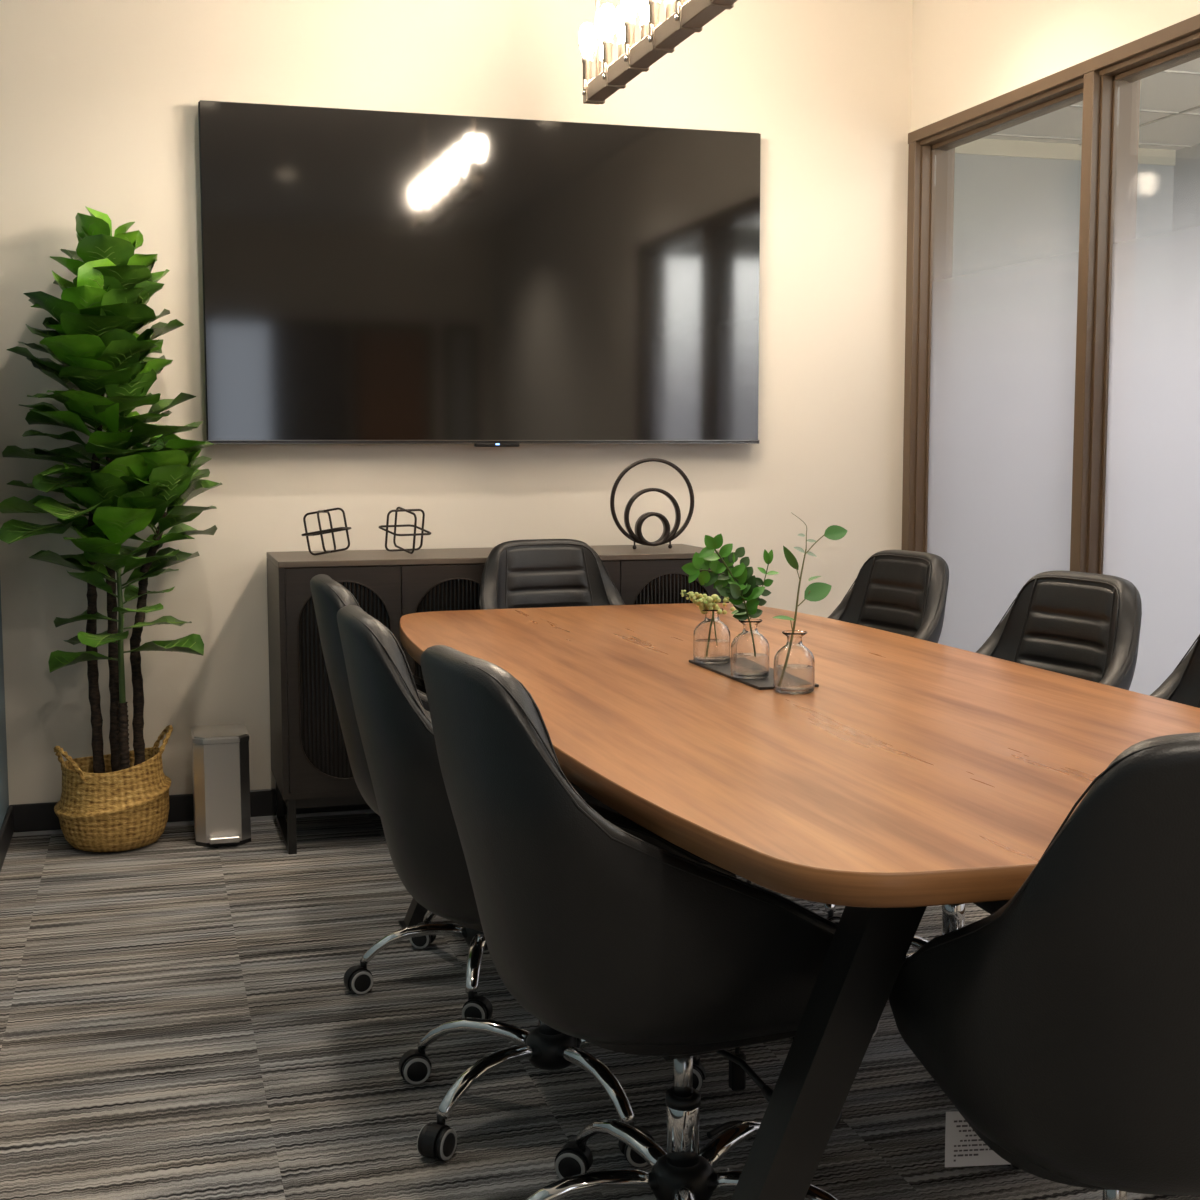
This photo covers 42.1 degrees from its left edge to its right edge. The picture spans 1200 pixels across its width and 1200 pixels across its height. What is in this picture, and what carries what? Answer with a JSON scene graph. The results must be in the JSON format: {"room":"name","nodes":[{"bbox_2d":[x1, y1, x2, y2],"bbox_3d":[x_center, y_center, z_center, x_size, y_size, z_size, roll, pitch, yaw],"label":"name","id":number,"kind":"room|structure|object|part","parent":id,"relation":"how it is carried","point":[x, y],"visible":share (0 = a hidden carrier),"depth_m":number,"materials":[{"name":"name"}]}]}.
{"room":"conference room","nodes":[
{"label":"conference room","id":0,"kind":"room"},
{"bbox_2d":[0,587,8,828],"bbox_3d":[-0.918,-0.362,1.351,0.120,2.900,7.163,-2,6,-16],"label":"wall","id":1,"kind":"structure","parent":0,"point":[4,794],"depth_m":4.80,"materials":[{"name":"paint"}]},
{"bbox_2d":[0,806,13,871],"bbox_3d":[-0.851,1.024,1.499,0.012,0.088,7.151,-2,6,-16],"label":"baseboard","id":2,"kind":"structure","parent":1,"relation":"attached to","point":[7,829],"depth_m":4.68,"materials":[{"name":"black plastic"}]},
{"bbox_2d":[0,0,912,804],"bbox_3d":[-0.395,-0.748,5.278,3.338,2.900,0.120,-2,6,-16],"label":"wall","id":3,"kind":"structure","parent":0,"point":[99,99],"depth_m":5.10,"materials":[{"name":"beige paint"}]},
{"bbox_2d":[9,789,374,836],"bbox_3d":[-0.389,0.646,5.347,3.068,0.088,0.012,-2,6,-16],"label":"baseboard","id":4,"kind":"structure","parent":3,"relation":"attached to","point":[34,816],"depth_m":5.06,"materials":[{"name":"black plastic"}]},
{"bbox_2d":[198,100,760,446],"bbox_3d":[-0.351,-1.041,5.152,1.864,1.066,0.088,-2,6,-16],"label":"television","id":5,"kind":"object","parent":3,"relation":"attached to","point":[369,276],"visible":0.91,"depth_m":5.10,"materials":[{"name":"black plastic"}]},
{"bbox_2d":[0,813,1199,1199],"bbox_3d":[1.432,0.998,2.821,5.734,0.100,9.000,-2,6,-16],"label":"floor","id":6,"kind":"structure","parent":0,"point":[179,1019],"depth_m":3.11,"materials":[{"name":"carpet"}]},
{"bbox_2d":[54,725,172,851],"bbox_3d":[-1.497,0.575,4.814,0.358,0.356,0.348,-2,6,-16],"label":"seagrass basket","id":7,"kind":"object","parent":6,"relation":"on","point":[125,809],"visible":0.98,"depth_m":4.69,"materials":[{"name":"beige wicker"}]},
{"bbox_3d":[-1.611,0.489,4.708,0.059,0.105,0.158,-5,7,-40],"label":"rope handle","id":8,"kind":"part","parent":7,"relation":"part of","materials":[{"name":"beige fabric"}]},
{"bbox_2d":[0,206,221,772],"bbox_3d":[-1.470,-0.240,4.687,0.667,1.868,0.462,-2,6,-16],"label":"potted plant","id":9,"kind":"object","parent":7,"relation":"in","point":[99,314],"visible":0.98,"depth_m":4.62,"materials":[{"name":"green plant"}]},
{"bbox_3d":[-1.448,0.052,4.711,0.020,0.541,0.027,-2,6,-16],"label":"green stem","id":10,"kind":"part","parent":9,"relation":"part of","materials":[{"name":"green"}]},
{"bbox_3d":[-1.362,0.442,4.863,0.062,0.103,0.127,-2,6,-23],"label":"rope handle","id":11,"kind":"part","parent":7,"relation":"part of","materials":[{"name":"beige fabric"}]},
{"bbox_2d":[191,724,250,846],"bbox_3d":[-1.181,0.580,4.869,0.170,0.339,0.263,-2,6,-16],"label":"bin","id":12,"kind":"object","parent":6,"relation":"on","point":[220,753],"visible":1,"depth_m":4.79,"materials":[{"name":"silver metal"}]},
{"bbox_3d":[-1.187,0.418,4.874,0.170,0.019,0.221,-2,6,-16],"label":"lid","id":13,"kind":"part","parent":12,"relation":"part of","materials":[{"name":"silver metal"}]},
{"bbox_2d":[310,574,492,1018],"bbox_3d":[-0.316,0.408,3.537,0.647,0.938,0.610,-2,6,-16],"label":"office chair","id":14,"kind":"object","parent":6,"relation":"on","point":[329,596],"visible":0.3,"depth_m":3.37,"materials":[{"name":"black leather"}]},
{"bbox_3d":[-0.348,0.214,3.509,0.582,0.547,0.490,-2,6,-16],"label":"backrest","id":15,"kind":"part","parent":14,"relation":"part of","materials":[{"name":"black leather"}]},
{"bbox_3d":[-0.418,0.777,3.544,0.251,0.081,0.036,-2,6,-16],"label":"arm","id":16,"kind":"part","parent":14,"relation":"part of","materials":[{"name":"silver metal"}]},
{"bbox_3d":[-0.355,0.760,3.720,0.036,0.081,0.251,-4,7,-34],"label":"arm","id":17,"kind":"part","parent":14,"relation":"part of","materials":[{"name":"silver metal"}]},
{"bbox_3d":[-0.270,0.788,3.429,0.036,0.081,0.251,0,6,2],"label":"arm","id":18,"kind":"part","parent":14,"relation":"part of","materials":[{"name":"silver metal"}]},
{"bbox_2d":[267,544,728,854],"bbox_3d":[-0.331,0.286,5.063,1.420,0.884,0.460,-2,6,-16],"label":"sideboard","id":19,"kind":"object","parent":6,"relation":"on","point":[310,764],"visible":0.32,"depth_m":4.71,"materials":[{"name":"black wood"}]},
{"bbox_3d":[-0.988,0.661,4.904,0.025,0.169,0.445,-2,6,-16],"label":"leg frame","id":20,"kind":"part","parent":19,"relation":"part of","materials":[{"name":"brown wood"}]},
{"bbox_3d":[-0.330,0.573,5.090,1.396,0.030,0.442,-2,6,-16],"label":"apron rail","id":21,"kind":"part","parent":19,"relation":"part of","materials":[{"name":"black wood"}]},
{"bbox_2d":[301,508,350,554],"bbox_3d":[-0.851,-0.213,4.859,0.150,0.149,0.136,1,6,7],"label":"sculpture","id":22,"kind":"object","parent":19,"relation":"on","point":[332,530],"visible":1,"depth_m":4.85,"materials":[{"name":"black metal"}]},
{"bbox_3d":[-0.767,0.241,4.700,0.343,0.682,0.018,-2,6,-16],"label":"door","id":23,"kind":"part","parent":19,"relation":"part of","materials":[{"name":"black wood"}]},
{"bbox_3d":[-0.767,0.242,4.699,0.277,0.601,0.004,-2,6,-16],"label":"fluted panel","id":24,"kind":"part","parent":19,"relation":"part of","materials":[{"name":"black wood"}]},
{"bbox_2d":[379,507,430,553],"bbox_3d":[-0.616,-0.220,4.927,0.135,0.146,0.147,-4,7,-36],"label":"sculpture","id":25,"kind":"object","parent":19,"relation":"on","point":[398,509],"visible":1,"depth_m":4.92,"materials":[{"name":"black metal"}]},
{"bbox_3d":[-0.435,0.232,4.797,0.343,0.682,0.018,-2,6,-16],"label":"door","id":26,"kind":"part","parent":19,"relation":"part of","materials":[{"name":"black wood"}]},
{"bbox_3d":[-0.435,0.232,4.795,0.277,0.601,0.004,-2,6,-16],"label":"fluted panel","id":27,"kind":"part","parent":19,"relation":"part of","materials":[{"name":"black wood"}]},
{"bbox_3d":[-0.103,0.222,4.893,0.343,0.682,0.018,-2,6,-16],"label":"door","id":28,"kind":"part","parent":19,"relation":"part of","materials":[{"name":"black wood"}]},
{"bbox_2d":[610,458,693,548],"bbox_3d":[0.173,-0.318,5.149,0.289,0.300,0.038,-2,6,-16],"label":"ring sculpture","id":29,"kind":"object","parent":19,"relation":"on","point":[667,536],"visible":1,"depth_m":5.14,"materials":[{"name":"black metal"}]},
{"bbox_3d":[0.229,0.212,4.988,0.277,0.601,0.004,-2,6,-16],"label":"fluted panel","id":30,"kind":"part","parent":19,"relation":"part of","materials":[{"name":"black wood"}]},
{"bbox_3d":[0.229,0.212,4.990,0.343,0.682,0.018,-2,6,-16],"label":"door","id":31,"kind":"part","parent":19,"relation":"part of","materials":[{"name":"black wood"}]},
{"bbox_2d":[337,605,705,1166],"bbox_3d":[-0.126,0.475,2.852,0.676,0.938,0.584,-2,6,-16],"label":"office chair","id":32,"kind":"object","parent":6,"relation":"on","point":[424,845],"visible":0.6,"depth_m":2.65,"materials":[{"name":"black leather"}]},
{"bbox_3d":[-0.079,0.504,2.873,0.450,0.120,0.408,-2,6,-16],"label":"seat","id":33,"kind":"part","parent":32,"relation":"part of","materials":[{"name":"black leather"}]},
{"bbox_3d":[-0.236,0.834,2.967,0.251,0.081,0.036,2,6,24],"label":"arm","id":34,"kind":"part","parent":32,"relation":"part of","materials":[{"name":"silver metal"}]},
{"bbox_3d":[-0.173,0.281,2.824,0.582,0.547,0.490,-2,6,-16],"label":"backrest","id":35,"kind":"part","parent":32,"relation":"part of","materials":[{"name":"black leather"}]},
{"bbox_3d":[-0.196,0.851,2.784,0.036,0.081,0.251,5,7,41],"label":"arm","id":36,"kind":"part","parent":32,"relation":"part of","materials":[{"name":"silver metal"}]},
{"bbox_3d":[-0.009,0.853,2.765,0.036,0.081,0.251,-3,6,-30],"label":"arm","id":37,"kind":"part","parent":32,"relation":"part of","materials":[{"name":"silver metal"}]},
{"bbox_3d":[0.067,0.836,2.937,0.251,0.081,0.036,-1,6,-12],"label":"arm","id":38,"kind":"part","parent":32,"relation":"part of","materials":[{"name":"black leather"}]},
{"bbox_2d":[479,539,624,609],"bbox_3d":[-0.053,0.306,4.569,0.618,0.938,0.651,-2,6,-16],"label":"office chair","id":39,"kind":"object","parent":6,"relation":"on","point":[530,573],"visible":0.17,"depth_m":4.76,"materials":[{"name":"black leather"}]},
{"bbox_2d":[420,645,837,1199],"bbox_3d":[0.073,0.526,2.323,0.651,0.938,0.610,-2,6,-16],"label":"office chair","id":40,"kind":"object","parent":6,"relation":"on","point":[609,932],"visible":0.86,"depth_m":2.09,"materials":[{"name":"black leather"}]},
{"bbox_3d":[-0.028,0.896,2.330,0.251,0.081,0.036,-2,6,-16],"label":"arm","id":41,"kind":"part","parent":40,"relation":"part of","materials":[{"name":"silver metal"}]},
{"bbox_3d":[0.036,0.878,2.506,0.036,0.081,0.251,-4,7,-34],"label":"arm","id":42,"kind":"part","parent":40,"relation":"part of","materials":[{"name":"silver metal"}]},
{"bbox_3d":[0.121,0.907,2.216,0.036,0.081,0.251,0,6,2],"label":"arm","id":43,"kind":"part","parent":40,"relation":"part of","materials":[{"name":"silver metal"}]},
{"bbox_3d":[0.121,0.646,2.349,0.190,0.065,0.150,-2,6,-23],"label":"tilt plate","id":44,"kind":"part","parent":40,"relation":"part of","materials":[{"name":"black metal"}]},
{"bbox_3d":[0.137,0.555,2.346,0.450,0.120,0.408,-2,6,-23],"label":"seat","id":45,"kind":"part","parent":40,"relation":"part of","materials":[{"name":"black leather"}]},
{"bbox_3d":[0.224,0.879,2.501,0.036,0.081,0.251,4,7,38],"label":"arm","id":46,"kind":"part","parent":40,"relation":"part of","materials":[{"name":"silver metal"}]},
{"bbox_3d":[0.204,0.678,2.242,0.019,0.034,0.207,-3,6,-25],"label":"height lever","id":47,"kind":"part","parent":40,"relation":"part of","materials":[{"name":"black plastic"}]},
{"bbox_3d":[0.277,0.896,2.321,0.251,0.081,0.036,2,6,20],"label":"arm","id":48,"kind":"part","parent":40,"relation":"part of","materials":[{"name":"silver metal"}]},
{"bbox_2d":[707,1110,841,1137],"bbox_3d":[0.394,0.928,2.945,0.192,0.018,0.510,3,6,28],"label":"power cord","id":49,"kind":"object","parent":6,"relation":"on","point":[718,1129],"visible":0.18,"depth_m":2.80,"materials":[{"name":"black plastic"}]},
{"bbox_2d":[398,603,1199,1199],"bbox_3d":[0.333,0.529,3.264,1.230,0.750,2.924,-2,6,-16],"label":"conference table","id":50,"kind":"object","parent":6,"relation":"on","point":[917,774],"visible":0.71,"depth_m":2.37,"materials":[{"name":"brown wood"}]},
{"bbox_3d":[-0.319,0.480,4.023,0.389,0.700,0.074,-2,6,-19],"label":"leg","id":51,"kind":"part","parent":50,"relation":"part of","materials":[{"name":"black metal"}]},
{"bbox_2d":[689,658,818,689],"bbox_3d":[0.312,0.151,3.241,0.125,0.005,0.410,-2,6,-16],"label":"tray","id":52,"kind":"object","parent":50,"relation":"on","point":[766,683],"visible":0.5,"depth_m":3.17,"materials":[{"name":"black metal"}]},
{"bbox_2d":[693,608,730,663],"bbox_3d":[0.242,0.077,3.376,0.081,0.116,0.081,-2,6,-16],"label":"bud vase","id":53,"kind":"object","parent":52,"relation":"on","point":[711,637],"visible":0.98,"depth_m":3.35,"materials":[{"name":"clear glass"}]},
{"bbox_2d":[680,590,734,614],"bbox_3d":[0.230,0.049,3.366,0.128,0.149,0.048,-2,6,-16],"label":"sprig","id":54,"kind":"object","parent":53,"relation":"in","point":[700,600],"visible":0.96,"depth_m":3.35,"materials":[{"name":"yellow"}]},
{"bbox_2d":[730,618,769,678],"bbox_3d":[0.304,0.098,3.161,0.079,0.116,0.079,-2,6,-16],"label":"bud vase","id":55,"kind":"object","parent":52,"relation":"on","point":[750,650],"visible":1,"depth_m":3.13,"materials":[{"name":"clear glass"}]},
{"bbox_2d":[682,534,778,620],"bbox_3d":[0.265,-0.008,3.127,0.197,0.254,0.053,-2,6,-16],"label":"leafy sprig","id":56,"kind":"object","parent":55,"relation":"in","point":[737,583],"visible":0.99,"depth_m":3.12,"materials":[{"name":"green plant"}]},
{"bbox_3d":[0.272,0.007,3.132,0.148,0.223,0.025,-2,6,-16],"label":"stem","id":57,"kind":"part","parent":56,"relation":"part of","materials":[{"name":"green plant"}]},
{"bbox_2d":[773,630,814,693],"bbox_3d":[0.374,0.119,3.002,0.079,0.116,0.079,-2,6,-16],"label":"bud vase","id":58,"kind":"object","parent":50,"relation":"on","point":[794,663],"visible":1,"depth_m":2.97,"materials":[{"name":"clear glass"}]},
{"bbox_2d":[773,513,846,632],"bbox_3d":[0.404,-0.002,2.995,0.156,0.334,0.043,-2,6,-16],"label":"eucalyptus sprig","id":59,"kind":"object","parent":58,"relation":"in","point":[817,591],"visible":0.99,"depth_m":2.99,"materials":[{"name":"green plant"}]},
{"bbox_3d":[0.387,-0.001,2.991,0.092,0.334,0.011,-2,6,-15],"label":"stem","id":60,"kind":"part","parent":59,"relation":"part of","materials":[{"name":"green plant"}]},
{"bbox_3d":[0.264,0.674,2.036,0.389,0.700,0.074,-2,6,-19],"label":"leg","id":61,"kind":"part","parent":50,"relation":"part of","materials":[{"name":"black metal"}]},
{"bbox_2d":[735,550,948,924],"bbox_3d":[0.562,0.350,4.112,0.717,0.939,0.608,-2,6,-16],"label":"office chair","id":62,"kind":"object","parent":6,"relation":"on","point":[903,592],"visible":0.16,"depth_m":4.20,"materials":[{"name":"black leather"}]},
{"bbox_3d":[0.554,0.731,4.003,0.036,0.081,0.251,-1,6,-10],"label":"arm","id":63,"kind":"part","parent":62,"relation":"part of","materials":[{"name":"silver metal"}]},
{"bbox_3d":[0.604,0.150,4.140,0.582,0.547,0.490,-3,6,-24],"label":"backrest","id":64,"kind":"part","parent":62,"relation":"part of","materials":[{"name":"black leather"}]},
{"bbox_2d":[872,571,1141,1036],"bbox_3d":[0.816,0.422,3.380,0.686,0.938,0.578,-2,6,-16],"label":"office chair","id":65,"kind":"object","parent":6,"relation":"on","point":[1083,625],"visible":0.27,"depth_m":3.46,"materials":[{"name":"black leather"}]},
{"bbox_3d":[0.648,0.797,3.325,0.251,0.081,0.036,-4,7,-38],"label":"arm","id":66,"kind":"part","parent":65,"relation":"part of","materials":[{"name":"silver metal"}]},
{"bbox_3d":[0.640,0.779,3.512,0.251,0.081,0.036,4,7,34],"label":"arm","id":67,"kind":"part","parent":65,"relation":"part of","materials":[{"name":"silver metal"}]},
{"bbox_3d":[0.851,0.222,3.405,0.582,0.547,0.490,-3,6,-25],"label":"backrest","id":68,"kind":"part","parent":65,"relation":"part of","materials":[{"name":"black leather"}]},
{"bbox_2d":[888,732,1199,1199],"bbox_3d":[0.633,0.568,1.894,0.597,0.938,0.684,-2,6,-16],"label":"office chair","id":69,"kind":"object","parent":6,"relation":"on","point":[1060,1025],"visible":0.99,"depth_m":1.64,"materials":[{"name":"black leather"}]},
{"bbox_2d":[954,1120,991,1161],"bbox_3d":[0.485,0.692,2.000,0.066,0.056,0.001,0,6,-3],"label":"print","id":70,"kind":"object","parent":69,"relation":"attached to","point":[968,1146],"depth_m":2.00,"materials":[{"name":"grey paper"}]},
{"bbox_3d":[0.644,0.593,1.955,0.408,0.120,0.450,-1,6,-5],"label":"seat","id":71,"kind":"part","parent":69,"relation":"part of","materials":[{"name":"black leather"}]},
{"bbox_2d":[974,634,1199,1168],"bbox_3d":[0.960,0.478,2.800,0.677,0.938,0.574,-2,6,-16],"label":"office chair","id":72,"kind":"object","parent":6,"relation":"on","point":[1182,686],"visible":0.02,"depth_m":3.01,"materials":[{"name":"black leather"}]},
{"bbox_3d":[0.906,0.509,2.807,0.450,0.120,0.408,-1,6,-14],"label":"seat","id":73,"kind":"part","parent":72,"relation":"part of","materials":[{"name":"black leather"}]},
{"bbox_3d":[1.000,0.281,2.809,0.582,0.547,0.490,-1,6,-14],"label":"backrest","id":74,"kind":"part","parent":72,"relation":"part of","materials":[{"name":"black leather"}]},
{"bbox_2d":[910,0,1199,131],"bbox_3d":[2.171,-0.454,2.248,0.120,2.900,7.163,-2,6,-16],"label":"wall","id":75,"kind":"structure","parent":0,"point":[966,54],"depth_m":4.95,"materials":[{"name":"beige paint"}]},
{"bbox_2d":[927,296,1077,651],"bbox_3d":[1.315,-0.462,5.105,0.008,2.150,0.979,-2,6,-16],"label":"frosted glass panel","id":76,"kind":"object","parent":75,"relation":"in","point":[1001,423],"depth_m":5.12,"materials":[{"name":"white glass"}]},
{"bbox_2d":[901,14,1199,573],"bbox_3d":[1.620,-0.345,4.102,0.159,2.322,3.244,-2,6,-16],"label":"window frame","id":77,"kind":"structure","parent":75,"relation":"attached to","point":[1108,84],"depth_m":4.56,"materials":[{"name":"brown wood"}]},
{"bbox_2d":[1103,277,1199,694],"bbox_3d":[1.617,-0.362,4.077,0.008,2.150,0.986,-2,6,-16],"label":"frosted glass panel","id":78,"kind":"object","parent":75,"relation":"in","point":[1152,517],"depth_m":4.32,"materials":[{"name":"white glass"}]},
{"bbox_2d":[952,138,1175,315],"bbox_3d":[1.820,-0.803,7.247,2.016,2.620,0.125,-2,6,-16],"label":"wall","id":79,"kind":"structure","parent":0,"point":[1016,224],"depth_m":7.14,"materials":[{"name":"grey paint"}]},
{"bbox_2d":[981,58,1199,149],"bbox_3d":[2.789,-1.811,3.809,2.016,0.106,7.050,-2,6,-16],"label":"ceiling","id":80,"kind":"structure","parent":0,"point":[1169,119],"depth_m":6.61,"materials":[{"name":"white"}]},
{"bbox_2d":[1170,143,1199,280],"bbox_3d":[3.720,-0.493,4.158,0.110,2.600,6.950,-2,6,-16],"label":"wall","id":81,"kind":"structure","parent":0,"point":[1185,249],"depth_m":7.25,"materials":[{"name":"grey paint"}]},
{"bbox_3d":[0.624,-1.901,1.653,3.338,0.100,7.403,-2,6,-16],"label":"ceiling","id":82,"kind":"structure","parent":0,"visible":0},
{"bbox_2d":[579,0,737,103],"bbox_3d":[0.149,-1.688,3.740,0.120,0.728,1.242,-2,6,-16],"label":"linear chandelier","id":83,"kind":"object","parent":82,"relation":"hanging from","point":[684,18],"visible":1,"depth_m":3.94,"materials":[{"name":"brown metal"}]},
{"bbox_2d":[579,23,594,81],"bbox_3d":[-0.035,-1.514,4.317,0.045,0.161,0.045,-2,6,-16],"label":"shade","id":84,"kind":"object","parent":83,"relation":"attached to","point":[587,32],"depth_m":4.30,"materials":[{"name":"glass"}]},
{"bbox_3d":[-0.007,-1.755,4.270,0.012,0.660,0.012,-2,6,-16],"label":"hanging rod","id":85,"kind":"part","parent":83,"relation":"part of","materials":[{"name":"brown metal"}]},
{"bbox_2d":[594,29,603,72],"bbox_3d":[0.005,-1.515,4.329,0.045,0.161,0.045,-2,6,-16],"label":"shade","id":86,"kind":"object","parent":83,"relation":"attached to","point":[598,38],"depth_m":4.29,"materials":[{"name":"glass"}]},
{"bbox_2d":[599,3,615,64],"bbox_3d":[0.020,-1.496,4.129,0.045,0.161,0.045,-2,6,-16],"label":"socket","id":87,"kind":"object","parent":83,"relation":"attached to","point":[607,16],"depth_m":4.12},
{"bbox_2d":[615,5,625,58],"bbox_3d":[0.060,-1.497,4.140,0.045,0.161,0.045,-2,6,-16],"label":"socket","id":88,"kind":"object","parent":83,"relation":"attached to","point":[619,15],"depth_m":4.12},
{"bbox_2d":[621,0,637,46],"bbox_3d":[0.075,-1.477,3.940,0.045,0.161,0.045,-2,6,-16],"label":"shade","id":89,"kind":"object","parent":83,"relation":"attached to","point":[629,7],"depth_m":3.93,"materials":[{"name":"glass"}]},
{"bbox_2d":[638,0,648,39],"bbox_3d":[0.116,-1.478,3.952,0.045,0.161,0.045,-2,6,-16],"label":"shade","id":90,"kind":"object","parent":83,"relation":"attached to","point":[643,7],"depth_m":3.94,"materials":[{"name":"glass"}]},
{"bbox_2d":[648,0,659,26],"bbox_3d":[0.131,-1.459,3.752,0.045,0.161,0.045,-2,6,-16],"label":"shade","id":91,"kind":"object","parent":83,"relation":"attached to","point":[654,5],"depth_m":3.75,"materials":[{"name":"glass"}]},
{"bbox_2d":[665,0,675,19],"bbox_3d":[0.171,-1.460,3.764,0.045,0.161,0.045,-2,6,-16],"label":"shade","id":92,"kind":"object","parent":83,"relation":"attached to","point":[670,5],"depth_m":3.76,"materials":[{"name":"glass"}]}
]}

